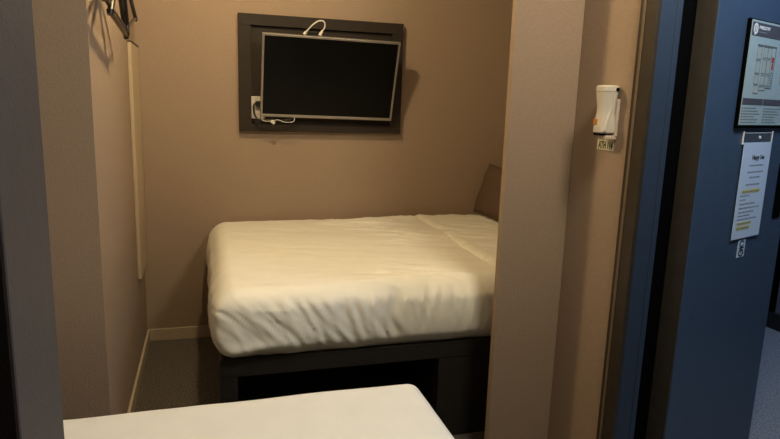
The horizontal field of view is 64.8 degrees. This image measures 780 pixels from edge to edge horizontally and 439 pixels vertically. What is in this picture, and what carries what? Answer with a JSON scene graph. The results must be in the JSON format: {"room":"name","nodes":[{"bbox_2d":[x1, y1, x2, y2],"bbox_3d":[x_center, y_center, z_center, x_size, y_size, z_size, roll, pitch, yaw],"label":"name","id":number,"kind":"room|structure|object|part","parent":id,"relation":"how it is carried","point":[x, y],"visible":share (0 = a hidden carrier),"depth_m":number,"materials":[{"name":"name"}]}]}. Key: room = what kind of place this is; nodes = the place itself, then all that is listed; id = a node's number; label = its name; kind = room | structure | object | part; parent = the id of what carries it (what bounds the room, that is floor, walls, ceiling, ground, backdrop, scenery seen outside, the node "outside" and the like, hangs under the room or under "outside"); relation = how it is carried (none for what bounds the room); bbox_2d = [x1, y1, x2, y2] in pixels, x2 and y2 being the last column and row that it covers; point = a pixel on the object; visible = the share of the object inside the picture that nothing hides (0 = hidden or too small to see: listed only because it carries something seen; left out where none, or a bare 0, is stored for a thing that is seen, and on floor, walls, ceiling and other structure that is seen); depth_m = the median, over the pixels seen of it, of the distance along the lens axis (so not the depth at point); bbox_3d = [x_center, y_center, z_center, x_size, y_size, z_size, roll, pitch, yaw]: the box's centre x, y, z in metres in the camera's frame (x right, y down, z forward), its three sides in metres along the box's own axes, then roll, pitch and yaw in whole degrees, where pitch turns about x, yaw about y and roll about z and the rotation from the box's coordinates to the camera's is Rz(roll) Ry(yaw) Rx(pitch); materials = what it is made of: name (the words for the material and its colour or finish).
{"room":"hotel room","nodes":[
{"label":"hotel room","id":0,"kind":"room"},
{"bbox_2d":[0,0,63,438],"bbox_3d":[-1.047,0.021,0.354,1.492,2.360,0.150,-1,11,-16],"label":"wall","id":1,"kind":"structure","parent":0,"point":[30,387],"depth_m":0.55,"materials":[{"name":"beige paint"}]},
{"bbox_2d":[32,0,114,419],"bbox_3d":[-1.592,-0.254,1.703,1.425,2.360,0.100,-1,11,-16],"label":"wall","id":2,"kind":"structure","parent":0,"point":[63,29],"depth_m":1.88,"materials":[{"name":"beige paint"}]},
{"bbox_2d":[92,0,147,414],"bbox_3d":[-1.140,-0.393,2.501,0.100,2.360,1.196,-1,11,-16],"label":"wall","id":3,"kind":"structure","parent":0,"point":[127,293],"depth_m":2.35,"materials":[{"name":"beige paint"}]},
{"bbox_2d":[127,40,147,278],"bbox_3d":[-1.211,-0.283,2.961,0.018,1.093,0.324,-1,11,-16],"label":"wall panel","id":4,"kind":"object","parent":3,"relation":"attached to","point":[132,48],"visible":1,"depth_m":2.89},
{"bbox_2d":[127,330,149,412],"bbox_3d":[-1.106,0.742,2.679,0.012,0.067,1.284,-1,11,-16],"label":"baseboard","id":5,"kind":"structure","parent":3,"relation":"attached to","point":[134,396],"depth_m":2.78,"materials":[{"name":"beige wood"}]},
{"bbox_3d":[-0.907,-0.870,1.998,0.085,0.100,0.060,-1,11,-16],"label":"coat hook","id":6,"kind":"object","parent":3,"relation":"attached to","visible":0},
{"bbox_2d":[101,0,129,35],"bbox_3d":[-0.871,-0.735,1.952,0.019,0.262,0.383,-1,11,-13],"label":"clothes hanger","id":7,"kind":"object","parent":6,"relation":"hanging from","point":[107,2],"visible":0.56,"depth_m":1.96,"materials":[{"name":"black wood"}]},
{"bbox_2d":[106,0,128,39],"bbox_3d":[-0.879,-0.735,1.981,0.024,0.274,0.326,-1,11,-15],"label":"clothes hanger","id":8,"kind":"object","parent":6,"relation":"hanging from","point":[110,10],"visible":0.82,"depth_m":2.02,"materials":[{"name":"black wood"}]},
{"bbox_2d":[124,0,137,29],"bbox_3d":[-0.906,-0.779,2.131,0.019,0.247,0.248,0,11,-11],"label":"clothes hanger","id":9,"kind":"object","parent":6,"relation":"hanging from","point":[128,23],"visible":0.96,"depth_m":2.14,"materials":[{"name":"black wood"}]},
{"bbox_2d":[133,0,512,328],"bbox_3d":[-0.161,-0.544,3.454,2.525,2.360,0.100,-1,11,-16],"label":"wall","id":10,"kind":"structure","parent":0,"point":[202,172],"depth_m":3.32,"materials":[{"name":"beige paint"}]},
{"bbox_2d":[148,325,210,340],"bbox_3d":[-0.181,0.592,3.616,2.325,0.067,0.012,-1,11,-16],"label":"baseboard","id":11,"kind":"structure","parent":10,"relation":"attached to","point":[161,334],"depth_m":3.33,"materials":[{"name":"beige wood"}]},
{"bbox_2d":[238,12,403,133],"bbox_3d":[-0.358,-0.762,3.278,0.874,0.590,0.035,-1,11,-16],"label":"board","id":12,"kind":"object","parent":10,"relation":"attached to","point":[251,26],"visible":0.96,"depth_m":3.23,"materials":[{"name":"black wood"}]},
{"bbox_2d":[251,96,264,118],"bbox_3d":[-0.690,-0.584,3.210,0.072,0.114,0.010,-1,11,-16],"label":"wall socket","id":13,"kind":"object","parent":12,"relation":"attached to","point":[254,99],"visible":0.54,"depth_m":3.20,"materials":[{"name":"white plastic"}]},
{"bbox_2d":[260,32,400,120],"bbox_3d":[-0.315,-0.732,3.207,0.709,0.419,0.183,-1,11,-16],"label":"television","id":14,"kind":"object","parent":12,"relation":"attached to","point":[303,76],"visible":1,"depth_m":3.17,"materials":[{"name":"black plastic"}]},
{"bbox_2d":[253,101,293,124],"bbox_3d":[-0.596,-0.553,3.192,0.228,0.119,0.064,0,11,-8],"label":"cable","id":15,"kind":"object","parent":14,"relation":"attached to","point":[257,103],"visible":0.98,"depth_m":3.17,"materials":[{"name":"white plastic"}]},
{"bbox_2d":[262,116,294,122],"bbox_3d":[-0.578,-0.524,3.193,0.174,0.040,0.044,-1,11,-16],"label":"cable","id":16,"kind":"object","parent":14,"relation":"attached to","point":[262,116],"visible":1,"depth_m":3.18,"materials":[{"name":"plastic"}]},
{"bbox_2d":[303,20,325,35],"bbox_3d":[-0.379,-0.957,3.072,0.114,0.078,0.023,-1,11,-16],"label":"cable","id":17,"kind":"object","parent":14,"relation":"on","point":[320,33],"visible":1,"depth_m":3.07,"materials":[{"name":"white plastic"}]},
{"bbox_3d":[-0.371,-0.964,3.069,0.101,0.064,0.016,-1,11,-16],"label":"cord","id":18,"kind":"part","parent":17,"relation":"part of","materials":[{"name":"white plastic"}]},
{"bbox_2d":[134,327,779,438],"bbox_3d":[0.483,1.111,1.458,5.200,0.100,4.850,-1,11,-16],"label":"floor","id":19,"kind":"structure","parent":0,"point":[177,373],"depth_m":2.89,"materials":[{"name":"carpet"}]},
{"bbox_2d":[63,384,453,438],"bbox_3d":[-0.806,0.829,1.211,2.126,0.466,0.952,-1,11,-16],"label":"bed","id":20,"kind":"object","parent":19,"relation":"on","point":[401,411],"visible":0.94,"depth_m":1.62,"materials":[{"name":"white fabric"}]},
{"bbox_2d":[206,214,498,434],"bbox_3d":[0.159,0.414,2.966,1.995,0.683,1.327,-1,11,-16],"label":"bed","id":21,"kind":"object","parent":19,"relation":"on","point":[412,295],"visible":0.52,"depth_m":2.33,"materials":[{"name":"white fabric"}]},
{"bbox_3d":[-0.760,0.553,2.778,0.034,0.382,1.215,-1,11,-16],"label":"panel","id":22,"kind":"part","parent":21,"relation":"part of","materials":[{"name":"black wood"}]},
{"bbox_3d":[-0.573,0.714,2.199,0.058,0.336,0.040,-1,11,-16],"label":"leg","id":23,"kind":"part","parent":21,"relation":"part of","materials":[{"name":"black wood"}]},
{"bbox_3d":[0.158,0.218,2.935,1.985,0.287,1.311,-1,11,-16],"label":"mattress","id":24,"kind":"part","parent":21,"relation":"part of","materials":[{"name":"white fabric"}]},
{"bbox_3d":[0.342,0.494,2.428,1.952,0.066,0.043,-1,11,-16],"label":"rail","id":25,"kind":"part","parent":21,"relation":"part of","materials":[{"name":"black wood"}]},
{"bbox_3d":[0.017,0.561,3.007,0.030,0.370,1.205,-1,11,-16],"label":"divider panel","id":26,"kind":"part","parent":21,"relation":"part of","materials":[{"name":"white fabric"}]},
{"bbox_3d":[0.724,0.682,2.582,1.140,0.336,0.040,-1,11,-16],"label":"panel","id":27,"kind":"part","parent":21,"relation":"part of","materials":[{"name":"black wood"}]},
{"bbox_2d":[473,163,501,220],"bbox_3d":[0.614,-0.140,3.400,0.132,0.287,0.520,-1,11,-16],"label":"headboard","id":28,"kind":"object","parent":21,"relation":"on","point":[487,202],"visible":0.43,"depth_m":3.44,"materials":[{"name":"brown wood"}]},
{"bbox_2d":[484,0,584,438],"bbox_3d":[0.511,-0.266,2.111,0.252,2.360,0.030,-1,11,-16],"label":"wall partition","id":29,"kind":"structure","parent":0,"point":[546,40],"depth_m":2.14,"materials":[{"name":"beige paint"}]},
{"bbox_2d":[547,0,640,438],"bbox_3d":[0.749,-0.243,2.035,0.160,2.360,0.356,-1,11,-16],"label":"wall","id":30,"kind":"structure","parent":0,"point":[610,27],"depth_m":2.04,"materials":[{"name":"beige paint"}]},
{"bbox_2d":[597,139,613,150],"bbox_3d":[0.686,-0.239,1.960,0.002,0.035,0.084,-1,11,-16],"label":"wall label","id":31,"kind":"object","parent":30,"relation":"attached to","point":[608,145],"visible":0.98,"depth_m":1.96,"materials":[{"name":"white paper"}]},
{"bbox_2d":[593,85,620,139],"bbox_3d":[0.670,-0.331,1.909,0.056,0.165,0.070,-1,11,-16],"label":"flashlight","id":32,"kind":"object","parent":30,"relation":"attached to","point":[606,121],"visible":1,"depth_m":1.89,"materials":[{"name":"white plastic"}]},
{"bbox_2d":[596,0,661,438],"bbox_3d":[0.726,-0.202,1.816,0.014,2.360,0.074,-1,11,-16],"label":"trim","id":33,"kind":"structure","parent":30,"relation":"attached to","point":[653,7],"depth_m":1.84,"materials":[{"name":"brown metal"}]},
{"bbox_2d":[615,0,677,438],"bbox_3d":[0.759,-0.203,1.822,0.053,2.360,0.065,-1,11,-16],"label":"trim","id":34,"kind":"structure","parent":30,"relation":"attached to","point":[669,7],"depth_m":1.82,"materials":[{"name":"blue metal"}]},
{"bbox_2d":[628,0,683,438],"bbox_3d":[0.796,-0.204,1.835,0.020,2.360,0.062,-1,11,-16],"label":"trim","id":35,"kind":"structure","parent":30,"relation":"attached to","point":[680,2],"depth_m":1.84,"materials":[{"name":"grey metal"}]},
{"bbox_2d":[633,0,697,438],"bbox_3d":[0.839,-0.209,1.868,0.082,2.360,0.022,-1,11,-16],"label":"trim","id":36,"kind":"structure","parent":30,"relation":"attached to","point":[690,6],"depth_m":1.90,"materials":[{"name":"black rubber"}]},
{"bbox_2d":[645,0,779,438],"bbox_3d":[1.169,-0.110,2.073,0.668,2.090,0.062,-6,13,-36],"label":"door","id":37,"kind":"structure","parent":30,"relation":"in","point":[715,304],"depth_m":1.99,"materials":[{"name":"metal"}]},
{"bbox_2d":[736,239,745,257],"bbox_3d":[1.200,0.099,2.103,0.053,0.062,0.002,-6,13,-36],"label":"sticker","id":38,"kind":"object","parent":37,"relation":"attached to","point":[741,243],"visible":1,"depth_m":2.10,"materials":[{"name":"white paper"}]},
{"bbox_2d":[733,18,779,127],"bbox_3d":[1.266,-0.468,2.023,0.452,0.331,0.014,-6,13,-36],"label":"evacuation plan","id":39,"kind":"object","parent":37,"relation":"attached to","point":[758,99],"visible":1,"depth_m":1.95,"materials":[{"name":"white paper"}]},
{"bbox_2d":[741,131,773,144],"bbox_3d":[1.217,-0.271,2.033,0.213,0.043,0.006,-6,13,-36],"label":"sign holder","id":40,"kind":"object","parent":37,"relation":"attached to","point":[747,137],"visible":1,"depth_m":2.03,"materials":[{"name":"clear plastic"}]},
{"bbox_2d":[731,142,771,239],"bbox_3d":[1.215,-0.097,2.066,0.201,0.322,0.002,-6,13,-36],"label":"paper notice","id":41,"kind":"object","parent":40,"relation":"hanging from","point":[756,155],"visible":1,"depth_m":2.06,"materials":[{"name":"grey paper"}]},
{"bbox_3d":[1.399,-0.103,2.209,0.060,0.200,0.004,-6,13,-36],"label":"handle","id":42,"kind":"part","parent":37,"relation":"part of","materials":[{"name":"black metal"}]},
{"bbox_2d":[775,284,779,314],"bbox_3d":[2.947,-0.157,1.944,0.100,2.360,4.650,-1,11,-16],"label":"wall","id":43,"kind":"structure","parent":0,"point":[777,310],"depth_m":3.76,"materials":[{"name":"paint"}]},
{"bbox_2d":[766,311,779,331],"bbox_3d":[2.854,0.954,2.140,0.020,0.100,4.650,-1,11,-16],"label":"baseboard","id":44,"kind":"structure","parent":43,"relation":"attached to","point":[773,319],"depth_m":3.77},
{"bbox_2d":[768,238,779,312],"bbox_3d":[2.319,-0.384,3.853,0.012,2.050,0.520,-1,11,-16],"label":"door","id":45,"kind":"structure","parent":43,"relation":"in","point":[776,279],"depth_m":3.76,"materials":[{"name":"black paint"}]}
]}

